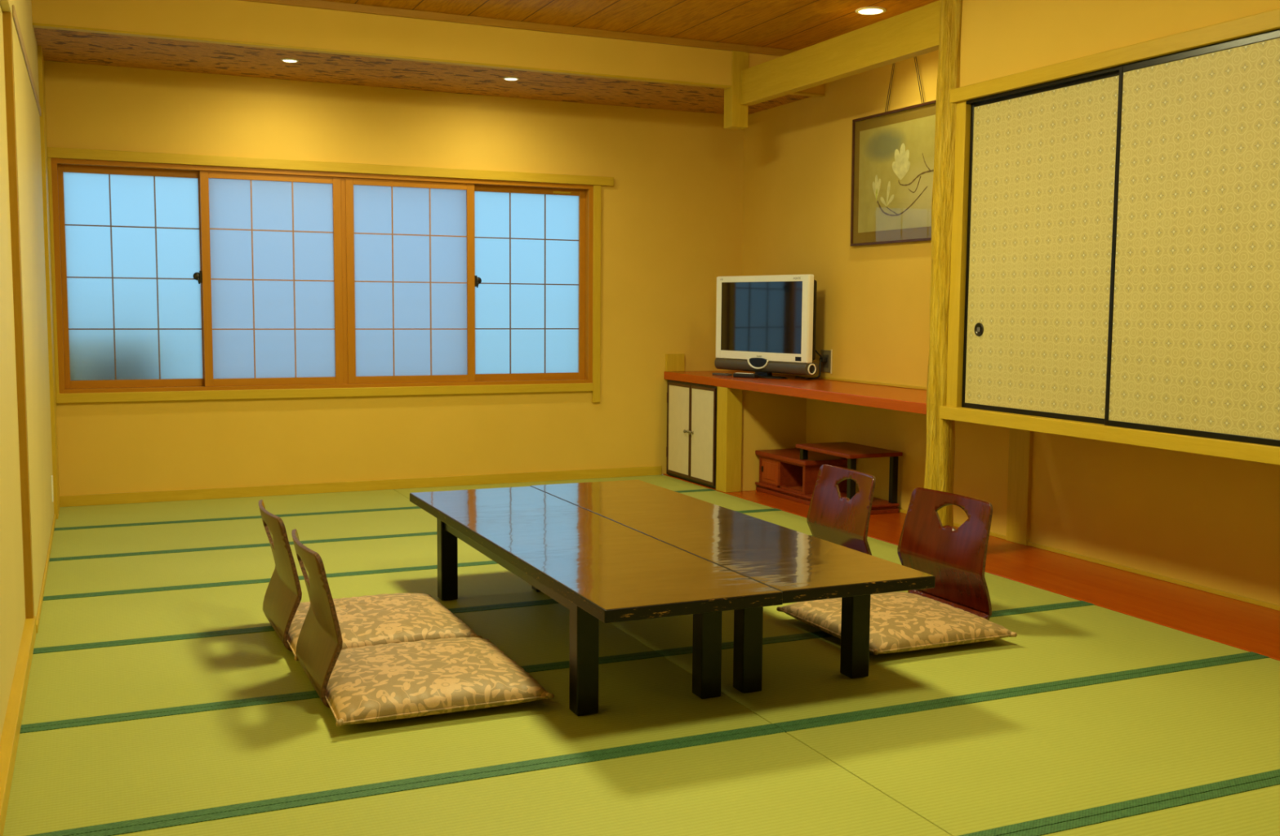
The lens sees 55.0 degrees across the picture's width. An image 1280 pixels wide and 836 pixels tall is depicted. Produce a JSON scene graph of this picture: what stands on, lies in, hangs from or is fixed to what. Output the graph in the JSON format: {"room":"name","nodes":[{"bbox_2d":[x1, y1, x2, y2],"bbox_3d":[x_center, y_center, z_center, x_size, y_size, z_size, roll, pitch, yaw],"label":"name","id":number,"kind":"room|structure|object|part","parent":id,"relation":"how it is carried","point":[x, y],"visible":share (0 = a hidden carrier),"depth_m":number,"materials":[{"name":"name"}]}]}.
{"room":"traditional dwelling","nodes":[
{"label":"traditional dwelling","id":0,"kind":"room"},
{"bbox_2d":[0,0,53,617],"bbox_3d":[-1.471,-0.491,2.573,0.150,2.790,9.200,-2,6,-24],"label":"wall","id":1,"kind":"structure","parent":0,"point":[27,117],"depth_m":4.95,"materials":[{"name":"beige paint"}]},
{"bbox_2d":[0,5,25,740],"bbox_3d":[-1.809,-0.258,3.445,0.024,2.038,1.518,-2,6,-24],"label":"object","id":2,"kind":"structure","parent":1,"relation":"in","point":[12,601],"depth_m":3.72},
{"bbox_2d":[2,11,33,618],"bbox_3d":[-2.114,-0.325,4.152,0.053,2.038,0.032,-2,6,-24],"label":"trim","id":3,"kind":"structure","parent":1,"relation":"attached to","point":[6,15],"depth_m":4.14,"materials":[{"name":"brown wood"}]},
{"bbox_2d":[12,4,41,115],"bbox_3d":[-2.594,-1.470,5.227,0.007,0.040,2.430,-2,6,-24],"label":"trim","id":4,"kind":"structure","parent":1,"relation":"attached to","point":[14,12],"depth_m":4.82,"materials":[{"name":"beige wood"}]},
{"bbox_2d":[0,513,56,835],"bbox_3d":[-1.347,0.884,2.522,0.063,0.062,8.770,-2,6,-24],"label":"baseboard","id":5,"kind":"structure","parent":1,"relation":"attached to","point":[10,736],"depth_m":3.36,"materials":[{"name":"brown wood"}]},
{"bbox_2d":[37,44,59,519],"bbox_3d":[-3.175,-0.821,6.600,0.019,2.690,0.430,-2,6,-24],"label":"trim","id":6,"kind":"structure","parent":1,"relation":"attached to","point":[40,55],"depth_m":6.46,"materials":[{"name":"brown wood"}]},
{"bbox_2d":[50,475,53,502],"bbox_3d":[-2.995,0.360,6.270,0.009,0.130,0.060,-2,6,-24],"label":"wall socket","id":7,"kind":"object","parent":1,"relation":"attached to","point":[51,477],"visible":1,"depth_m":6.25,"materials":[{"name":"white plastic"}]},
{"bbox_2d":[44,60,743,495],"bbox_3d":[-1.284,-0.960,7.734,5.000,2.790,0.120,-2,6,-24],"label":"wall","id":8,"kind":"structure","parent":0,"point":[672,214],"depth_m":7.69,"materials":[{"name":"paint"}]},
{"bbox_2d":[47,146,613,403],"bbox_3d":[-1.738,-0.800,7.527,3.357,1.482,0.145,-2,6,-24],"label":"window","id":9,"kind":"structure","parent":8,"relation":"in","point":[175,277],"depth_m":7.39,"materials":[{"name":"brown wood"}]},
{"bbox_3d":[-3.243,-0.755,6.801,0.017,1.349,0.022,-2,6,-24],"label":"trim","id":10,"kind":"part","parent":9,"relation":"part of","materials":[{"name":"brown wood"}]},
{"bbox_3d":[-3.247,-0.785,6.866,0.030,1.246,0.125,-2,6,-24],"label":"frame","id":11,"kind":"part","parent":9,"relation":"part of","materials":[{"name":"brown wood"}]},
{"bbox_3d":[-2.886,-1.399,6.984,0.708,0.040,0.026,-2,6,-24],"label":"rail","id":12,"kind":"part","parent":9,"relation":"part of","materials":[{"name":"brown wood"}]},
{"bbox_3d":[-2.882,-0.799,7.042,0.780,1.246,0.028,-2,6,-24],"label":"sash","id":13,"kind":"part","parent":9,"relation":"part of","materials":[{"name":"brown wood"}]},
{"bbox_3d":[-2.891,-0.801,7.040,0.716,1.170,0.004,-2,6,-24],"label":"pane","id":14,"kind":"part","parent":9,"relation":"part of","materials":[{"name":"clear glass"}]},
{"bbox_3d":[-2.895,-0.200,7.093,0.708,0.044,0.026,-2,6,-24],"label":"rail","id":15,"kind":"part","parent":9,"relation":"part of","materials":[{"name":"brown wood"}]},
{"bbox_3d":[-2.171,-1.418,7.248,0.707,0.040,0.026,-2,6,-24],"label":"rail","id":16,"kind":"part","parent":9,"relation":"part of","materials":[{"name":"brown wood"}]},
{"bbox_3d":[-2.176,-0.817,7.303,0.801,1.246,0.028,-2,6,-24],"label":"sash","id":17,"kind":"part","parent":9,"relation":"part of","materials":[{"name":"brown wood"}]},
{"bbox_3d":[-2.177,-0.819,7.305,0.715,1.170,0.004,-2,6,-24],"label":"pane","id":18,"kind":"part","parent":9,"relation":"part of","materials":[{"name":"clear glass"}]},
{"bbox_3d":[-2.180,-0.219,7.358,0.707,0.044,0.026,-2,6,-24],"label":"rail","id":19,"kind":"part","parent":9,"relation":"part of","materials":[{"name":"brown wood"}]},
{"bbox_3d":[-1.793,-1.467,7.449,3.200,0.028,0.127,-2,6,-24],"label":"frame","id":20,"kind":"part","parent":9,"relation":"part of","materials":[{"name":"brown wood"}]},
{"bbox_3d":[-1.785,-0.158,7.506,3.217,0.054,0.026,-2,6,-24],"label":"sill trim","id":21,"kind":"part","parent":9,"relation":"part of","materials":[{"name":"brown wood"}]},
{"bbox_3d":[-1.803,-0.200,7.565,3.200,0.024,0.127,-2,6,-24],"label":"frame","id":22,"kind":"part","parent":9,"relation":"part of","materials":[{"name":"brown wood"}]},
{"bbox_3d":[-1.710,-1.505,7.410,3.357,0.057,0.030,-2,6,-24],"label":"head trim","id":23,"kind":"part","parent":9,"relation":"part of","materials":[{"name":"brown wood"}]},
{"bbox_3d":[-1.418,-0.842,7.639,0.802,1.246,0.028,-2,6,-24],"label":"sash","id":24,"kind":"part","parent":9,"relation":"part of","materials":[{"name":"brown wood"}]},
{"bbox_3d":[-1.414,-1.442,7.584,0.707,0.040,0.026,-2,6,-24],"label":"rail","id":25,"kind":"part","parent":9,"relation":"part of","materials":[{"name":"brown wood"}]},
{"bbox_3d":[-1.419,-0.844,7.641,0.715,1.170,0.004,-2,6,-24],"label":"pane","id":26,"kind":"part","parent":9,"relation":"part of","materials":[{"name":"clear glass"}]},
{"bbox_3d":[-1.423,-0.243,7.693,0.707,0.044,0.026,-2,6,-24],"label":"rail","id":27,"kind":"part","parent":9,"relation":"part of","materials":[{"name":"brown wood"}]},
{"bbox_3d":[-0.732,-0.871,7.997,0.721,1.170,0.004,-2,6,-24],"label":"pane","id":28,"kind":"part","parent":9,"relation":"part of","materials":[{"name":"clear glass"}]},
{"bbox_3d":[-0.727,-1.470,7.941,0.713,0.040,0.026,-2,6,-24],"label":"rail","id":29,"kind":"part","parent":9,"relation":"part of","materials":[{"name":"brown wood"}]},
{"bbox_3d":[-0.736,-0.271,8.050,0.713,0.044,0.026,-2,6,-24],"label":"rail","id":30,"kind":"part","parent":9,"relation":"part of","materials":[{"name":"brown wood"}]},
{"bbox_3d":[-0.737,-0.869,7.993,0.805,1.246,0.028,-2,6,-24],"label":"sash","id":31,"kind":"part","parent":9,"relation":"part of","materials":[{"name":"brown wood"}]},
{"bbox_3d":[-0.350,-0.880,8.150,0.030,1.246,0.125,-2,6,-24],"label":"frame","id":32,"kind":"part","parent":9,"relation":"part of","materials":[{"name":"brown wood"}]},
{"bbox_3d":[-0.287,-0.814,8.115,0.053,1.425,0.022,-2,6,-24],"label":"trim","id":33,"kind":"part","parent":9,"relation":"part of","materials":[{"name":"yellow wood"}]},
{"bbox_2d":[59,465,662,506],"bbox_3d":[-1.566,0.414,7.662,3.745,0.062,0.018,-2,6,-24],"label":"baseboard","id":34,"kind":"structure","parent":8,"relation":"attached to","point":[450,481],"depth_m":7.54,"materials":[{"name":"brown wood"}]},
{"bbox_2d":[665,353,684,371],"bbox_3d":[0.238,-0.378,8.385,0.135,0.120,0.029,-2,6,-24],"label":"trim","id":35,"kind":"structure","parent":8,"relation":"attached to","point":[673,362],"depth_m":8.37,"materials":[{"name":"brown wood"}]},
{"bbox_2d":[33,27,811,114],"bbox_3d":[-1.050,-2.000,7.190,4.550,0.050,1.080,-2,6,-24],"label":"ceiling","id":36,"kind":"structure","parent":0,"point":[57,45],"depth_m":6.96,"materials":[{"name":"brown wood"}]},
{"bbox_2d":[280,57,298,62],"bbox_3d":[-1.887,-1.926,6.626,0.092,0.008,0.092,-2,6,-24],"label":"recessed light","id":37,"kind":"object","parent":36,"relation":"in","point":[285,60],"visible":1,"depth_m":6.61,"materials":[{"name":"white plastic"}]},
{"bbox_2d":[502,76,519,80],"bbox_3d":[-0.745,-1.962,7.110,0.092,0.008,0.092,-2,6,-24],"label":"recessed light","id":38,"kind":"object","parent":36,"relation":"in","point":[509,78],"visible":1,"depth_m":7.10,"materials":[{"name":"white plastic"}]},
{"bbox_2d":[324,0,937,50],"bbox_3d":[0.862,-1.837,2.827,5.000,0.080,8.400,-2,6,-24],"label":"ceiling","id":39,"kind":"structure","parent":0,"point":[790,24],"depth_m":6.51,"materials":[{"name":"brown wood"}]},
{"bbox_2d":[724,50,748,129],"bbox_3d":[0.574,-1.970,7.327,0.109,0.477,0.105,-2,6,-24],"label":"trim","id":40,"kind":"structure","parent":39,"relation":"hanging from","point":[735,114],"depth_m":7.28,"materials":[{"name":"brown wood"}]},
{"bbox_2d":[855,6,886,14],"bbox_3d":[1.199,-2.115,6.392,0.158,0.008,0.158,-2,6,-24],"label":"recessed light","id":41,"kind":"object","parent":39,"relation":"in","point":[867,10],"visible":1,"depth_m":6.38,"materials":[{"name":"white plastic"}]},
{"bbox_2d":[3,473,1279,835],"bbox_3d":[0.597,0.907,3.628,5.000,0.164,9.600,-2,6,-24],"label":"floor","id":42,"kind":"structure","parent":0,"point":[162,698],"depth_m":3.46,"materials":[{"name":"woven straw tatami"},{"name":"green cloth"}]},
{"bbox_2d":[258,499,302,651],"bbox_3d":[-1.086,0.525,4.273,0.435,0.452,0.494,-2,6,-25],"label":"chair","id":43,"kind":"object","parent":42,"relation":"on","point":[283,594],"visible":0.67,"depth_m":4.08,"materials":[{"name":"red paint"}]},
{"bbox_3d":[-1.074,0.725,4.297,0.405,0.050,0.466,-2,6,-25],"label":"seat","id":44,"kind":"part","parent":43,"relation":"part of","materials":[{"name":"red paint"}]},
{"bbox_2d":[291,528,342,708],"bbox_3d":[-0.813,0.579,3.709,0.435,0.452,0.494,-2,6,-24],"label":"chair","id":45,"kind":"object","parent":42,"relation":"on","point":[319,644],"visible":0.58,"depth_m":3.52,"materials":[{"name":"red paint"}]},
{"bbox_3d":[-0.801,0.779,3.734,0.405,0.050,0.466,-2,6,-24],"label":"seat","id":46,"kind":"part","parent":45,"relation":"part of","materials":[{"name":"red paint"}]},
{"bbox_2d":[287,592,482,661],"bbox_3d":[-0.939,0.700,4.269,0.614,0.085,0.654,-2,6,-25],"label":"floor cushion","id":47,"kind":"object","parent":42,"relation":"on","point":[393,618],"visible":0.68,"depth_m":4.14,"materials":[{"name":"beige fabric"}]},
{"bbox_2d":[325,636,554,726],"bbox_3d":[-0.652,0.758,3.666,0.614,0.083,0.639,-2,6,-24],"label":"floor cushion","id":48,"kind":"object","parent":42,"relation":"on","point":[380,682],"visible":0.94,"depth_m":3.50,"materials":[{"name":"beige fabric"}]},
{"bbox_2d":[409,486,782,715],"bbox_3d":[-0.280,0.578,4.219,0.525,0.376,2.115,-2,6,-24],"label":"table","id":49,"kind":"object","parent":42,"relation":"on","point":[597,567],"visible":1,"depth_m":3.67,"materials":[{"name":"brown paint"}]},
{"bbox_3d":[-0.753,0.538,4.806,0.066,0.340,0.066,-2,6,-24],"label":"leg","id":50,"kind":"part","parent":49,"relation":"part of","materials":[{"name":"black paint"}]},
{"bbox_3d":[-0.396,0.527,4.964,0.066,0.340,0.066,-2,6,-24],"label":"leg","id":51,"kind":"part","parent":49,"relation":"part of","materials":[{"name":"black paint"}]},
{"bbox_3d":[-0.158,0.664,3.474,0.066,0.340,0.066,-2,6,-24],"label":"leg","id":52,"kind":"part","parent":49,"relation":"part of","materials":[{"name":"black paint"}]},
{"bbox_3d":[0.198,0.653,3.632,0.066,0.340,0.066,-2,6,-24],"label":"leg","id":53,"kind":"part","parent":49,"relation":"part of","materials":[{"name":"black paint"}]},
{"bbox_2d":[666,379,717,488],"bbox_3d":[0.567,0.087,8.151,0.601,0.646,0.765,-2,6,-24],"label":"base cabinet","id":54,"kind":"object","parent":42,"relation":"on","point":[691,407],"visible":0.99,"depth_m":8.00,"materials":[{"name":"beige wood"}]},
{"bbox_3d":[0.264,0.077,8.185,0.020,0.614,0.341,-2,6,-24],"label":"door","id":55,"kind":"part","parent":54,"relation":"part of","materials":[{"name":"white paper"}]},
{"bbox_3d":[0.264,0.076,8.185,0.014,0.580,0.317,-2,6,-24],"label":"door panel","id":56,"kind":"part","parent":54,"relation":"part of","materials":[{"name":"paper"}]},
{"bbox_3d":[0.404,0.106,7.870,0.014,0.580,0.315,-2,6,-24],"label":"door panel","id":57,"kind":"part","parent":54,"relation":"part of","materials":[{"name":"paper"}]},
{"bbox_3d":[0.404,0.107,7.870,0.020,0.614,0.339,-2,6,-24],"label":"door","id":58,"kind":"part","parent":54,"relation":"part of","materials":[{"name":"white paper"}]},
{"bbox_2d":[529,479,935,693],"bbox_3d":[0.190,0.561,4.444,0.513,0.376,2.125,-2,6,-24],"label":"table","id":59,"kind":"object","parent":42,"relation":"on","point":[802,566],"visible":0.72,"depth_m":3.84,"materials":[{"name":"brown paint"}]},
{"bbox_3d":[0.324,0.648,3.688,0.066,0.340,0.066,-2,6,-24],"label":"leg","id":60,"kind":"part","parent":59,"relation":"part of","materials":[{"name":"black paint"}]},
{"bbox_3d":[0.673,0.637,3.843,0.066,0.340,0.066,-2,6,-24],"label":"leg","id":61,"kind":"part","parent":59,"relation":"part of","materials":[{"name":"black paint"}]},
{"bbox_2d":[755,441,902,515],"bbox_3d":[1.093,0.323,7.290,0.354,0.344,1.052,-2,6,-24],"label":"wooden shelf","id":62,"kind":"object","parent":42,"relation":"on","point":[792,473],"visible":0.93,"depth_m":7.22,"materials":[{"name":"red wood"}]},
{"bbox_3d":[0.804,0.327,7.570,0.019,0.148,0.205,-2,6,-24],"label":"door","id":63,"kind":"part","parent":62,"relation":"part of","materials":[{"name":"red wood"}]},
{"bbox_3d":[0.964,0.211,7.236,0.036,0.067,0.036,-2,6,-24],"label":"leg","id":64,"kind":"part","parent":62,"relation":"part of","materials":[{"name":"black paint"}]},
{"bbox_3d":[1.167,0.353,6.790,0.036,0.267,0.036,-2,6,-24],"label":"leg","id":65,"kind":"part","parent":62,"relation":"part of","materials":[{"name":"black paint"}]},
{"bbox_3d":[1.423,0.345,6.903,0.036,0.267,0.036,-2,6,-24],"label":"leg","id":66,"kind":"part","parent":62,"relation":"part of","materials":[{"name":"black paint"}]},
{"bbox_2d":[806,464,875,555],"bbox_3d":[0.714,0.452,5.225,0.435,0.452,0.494,-2,6,-21],"label":"chair","id":67,"kind":"object","parent":42,"relation":"on","point":[832,517],"visible":0.41,"depth_m":5.29,"materials":[{"name":"red paint"}]},
{"bbox_2d":[776,591,1017,655],"bbox_3d":[0.897,0.708,4.369,0.584,0.079,0.634,-2,6,-24],"label":"floor cushion","id":68,"kind":"object","parent":42,"relation":"on","point":[900,621],"visible":0.83,"depth_m":4.21,"materials":[{"name":"beige fabric"}]},
{"bbox_2d":[897,487,992,620],"bbox_3d":[0.995,0.517,4.534,0.435,0.452,0.494,-2,6,-25],"label":"chair","id":69,"kind":"object","parent":42,"relation":"on","point":[957,558],"visible":0.61,"depth_m":4.58,"materials":[{"name":"red paint"}]},
{"bbox_3d":[0.980,0.718,4.546,0.405,0.050,0.466,-2,6,-25],"label":"seat","id":70,"kind":"part","parent":69,"relation":"part of","materials":[{"name":"beige fabric"}]},
{"bbox_2d":[741,389,806,490],"bbox_3d":[0.828,0.123,7.770,0.480,0.651,0.055,-2,6,-24],"label":"wall","id":71,"kind":"structure","parent":0,"point":[770,421],"depth_m":7.72,"materials":[{"name":"paint"}]},
{"bbox_2d":[715,386,742,492],"bbox_3d":[0.555,0.131,7.657,0.110,0.651,0.130,-2,6,-24],"label":"trim","id":72,"kind":"structure","parent":71,"relation":"attached to","point":[729,401],"depth_m":7.61,"materials":[{"name":"brown wood"}]},
{"bbox_2d":[741,49,1279,605],"bbox_3d":[2.630,-0.626,4.390,0.120,2.790,9.200,-2,6,-24],"label":"wall","id":73,"kind":"structure","parent":0,"point":[1211,522],"depth_m":6.77,"materials":[{"name":"paint"}]},
{"bbox_2d":[31,0,824,97],"bbox_3d":[-0.865,-2.032,6.649,4.352,0.251,0.070,-2,6,-24],"label":"ceiling beam","id":74,"kind":"structure","parent":73,"relation":"attached to","point":[320,26],"depth_m":6.48,"materials":[{"name":"paint"}]},
{"bbox_2d":[663,370,926,414],"bbox_3d":[1.025,-0.174,7.165,0.589,0.052,2.924,-2,6,-24],"label":"wall shelf","id":75,"kind":"object","parent":73,"relation":"attached to","point":[891,397],"visible":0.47,"depth_m":6.85,"materials":[{"name":"red wood"}]},
{"bbox_2d":[711,373,732,376],"bbox_3d":[0.531,-0.283,7.948,0.040,0.016,0.150,-4,7,-39],"label":"remote control","id":76,"kind":"object","parent":75,"relation":"on","point":[714,374],"visible":1,"depth_m":7.92,"materials":[{"name":"grey plastic"}]},
{"bbox_2d":[733,372,758,377],"bbox_3d":[0.664,-0.268,7.723,0.170,0.028,0.048,5,7,42],"label":"remote control","id":77,"kind":"object","parent":75,"relation":"on","point":[737,374],"visible":1,"depth_m":7.70,"materials":[{"name":"black plastic"}]},
{"bbox_2d":[714,274,818,378],"bbox_3d":[0.791,-0.577,7.760,0.190,0.640,0.856,-3,7,-37],"label":"television","id":78,"kind":"object","parent":75,"relation":"on","point":[766,325],"visible":1,"depth_m":7.68,"materials":[{"name":"white plastic"}]},
{"bbox_3d":[0.741,-0.337,7.745,0.012,0.061,0.192,-3,7,-37],"label":"smile trim","id":79,"kind":"part","parent":78,"relation":"part of","materials":[{"name":"white plastic"}]},
{"bbox_2d":[795,349,826,379],"bbox_3d":[1.054,-0.356,7.633,0.126,0.227,0.267,-2,6,-24],"label":"power cable","id":80,"kind":"object","parent":75,"relation":"on","point":[824,359],"visible":0.81,"depth_m":7.56,"materials":[{"name":"black plastic"}]},
{"bbox_2d":[820,349,832,373],"bbox_3d":[1.150,-0.351,7.587,0.011,0.148,0.128,-2,6,-24],"label":"wall socket","id":81,"kind":"object","parent":73,"relation":"attached to","point":[826,366],"visible":0.96,"depth_m":7.57,"materials":[{"name":"plastic"}]},
{"bbox_2d":[822,354,828,368],"bbox_3d":[1.147,-0.351,7.588,0.004,0.080,0.065,-2,6,-24],"label":"outlet","id":82,"kind":"object","parent":81,"relation":"attached to","point":[825,365],"depth_m":7.58,"materials":[{"name":"grey plastic"}]},
{"bbox_2d":[746,370,926,390],"bbox_3d":[1.289,-0.216,7.279,0.014,0.014,2.924,-2,6,-24],"label":"trim","id":83,"kind":"structure","parent":73,"relation":"attached to","point":[793,375],"depth_m":7.25,"materials":[{"name":"brown wood"}]},
{"bbox_2d":[850,56,936,246],"bbox_3d":[1.447,-1.524,6.795,0.025,1.101,0.950,-2,6,-24],"label":"framed picture","id":84,"kind":"object","parent":73,"relation":"attached to","point":[893,151],"visible":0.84,"depth_m":6.87,"materials":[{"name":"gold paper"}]},
{"bbox_3d":[1.401,-1.896,6.877,0.004,0.365,0.094,-2,6,-24],"label":"hanging cord","id":85,"kind":"part","parent":84,"relation":"part of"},
{"bbox_3d":[1.407,-1.895,6.864,0.004,0.365,0.087,-2,6,-24],"label":"hanging cord","id":86,"kind":"part","parent":84,"relation":"part of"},
{"bbox_2d":[857,114,935,232],"bbox_3d":[1.446,-1.342,6.812,0.006,0.585,0.820,-2,6,-24],"label":"painting","id":87,"kind":"object","parent":84,"relation":"attached to","point":[895,156],"depth_m":6.85,"materials":[{"name":"brown paper"}]},
{"bbox_3d":[1.499,-1.875,6.658,0.004,0.365,0.114,-2,6,-24],"label":"hanging cord","id":88,"kind":"part","parent":84,"relation":"part of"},
{"bbox_3d":[1.504,-1.874,6.645,0.004,0.365,0.120,-2,6,-24],"label":"hanging cord","id":89,"kind":"part","parent":84,"relation":"part of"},
{"bbox_2d":[1005,427,1033,545],"bbox_3d":[1.859,0.293,6.021,0.022,0.644,0.145,-2,6,-24],"label":"trim","id":90,"kind":"structure","parent":73,"relation":"attached to","point":[1020,442],"depth_m":6.01,"materials":[{"name":"brown wood"}]},
{"bbox_2d":[897,507,1279,610],"bbox_3d":[1.875,0.608,6.019,0.012,0.018,4.065,-2,6,-24],"label":"baseboard","id":91,"kind":"structure","parent":73,"relation":"attached to","point":[1211,590],"depth_m":5.30,"materials":[{"name":"brown wood"}]},
{"bbox_2d":[960,0,1279,87],"bbox_3d":[2.910,-0.447,2.894,0.590,2.710,6.220,-2,6,-24],"label":"wall","id":92,"kind":"structure","parent":0,"point":[999,38],"depth_m":4.88,"materials":[{"name":"paint"}]},
{"bbox_2d":[740,0,940,105],"bbox_3d":[1.014,-1.875,6.431,0.070,0.200,1.900,-2,6,-24],"label":"ceiling beam","id":93,"kind":"structure","parent":92,"relation":"attached to","point":[913,33],"depth_m":6.26,"materials":[{"name":"brown wood"}]},
{"bbox_2d":[924,0,962,526],"bbox_3d":[1.395,-0.700,5.608,0.137,2.690,0.137,4,6,32],"label":"wooden post","id":94,"kind":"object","parent":92,"relation":"attached to","point":[940,433],"depth_m":5.56,"materials":[{"name":"brown wood"}]},
{"bbox_2d":[946,100,971,407],"bbox_3d":[1.438,-0.726,5.527,0.050,1.365,0.077,-2,6,-24],"label":"trim","id":95,"kind":"structure","parent":92,"relation":"attached to","point":[959,228],"depth_m":5.50,"materials":[{"name":"brown wood"}]},
{"bbox_2d":[961,71,1119,424],"bbox_3d":[1.655,-0.684,5.081,0.027,1.354,0.918,-2,6,-24],"label":"door","id":96,"kind":"structure","parent":92,"relation":"in","point":[1042,162],"depth_m":5.06,"materials":[{"name":"paper"}]},
{"bbox_3d":[1.497,-0.391,5.432,0.006,0.060,0.060,-2,6,-24],"label":"handle","id":97,"kind":"part","parent":96,"relation":"part of","materials":[{"name":"metal"}]},
{"bbox_2d":[939,405,1279,465],"bbox_3d":[2.031,0.046,4.885,0.611,0.058,1.930,-2,6,-24],"label":"trim","id":98,"kind":"structure","parent":92,"relation":"attached to","point":[1260,453],"depth_m":4.64,"materials":[{"name":"brown wood"}]},
{"bbox_2d":[949,8,1279,102],"bbox_3d":[1.813,-1.355,4.644,0.102,0.060,1.910,-2,6,-24],"label":"trim","id":99,"kind":"structure","parent":92,"relation":"attached to","point":[1268,20],"depth_m":4.54,"materials":[{"name":"brown wood"}]},
{"bbox_2d":[965,28,1279,104],"bbox_3d":[1.833,-1.315,4.606,0.059,0.015,1.818,-2,6,-24],"label":"trim","id":100,"kind":"structure","parent":92,"relation":"attached to","point":[1115,68],"depth_m":4.92,"materials":[{"name":"black paint"}]},
{"bbox_2d":[1104,29,1279,446],"bbox_3d":[1.993,-0.606,4.256,0.026,1.354,0.930,-2,6,-24],"label":"door","id":101,"kind":"structure","parent":92,"relation":"in","point":[1193,335],"depth_m":4.31,"materials":[{"name":"paper"}]}
]}

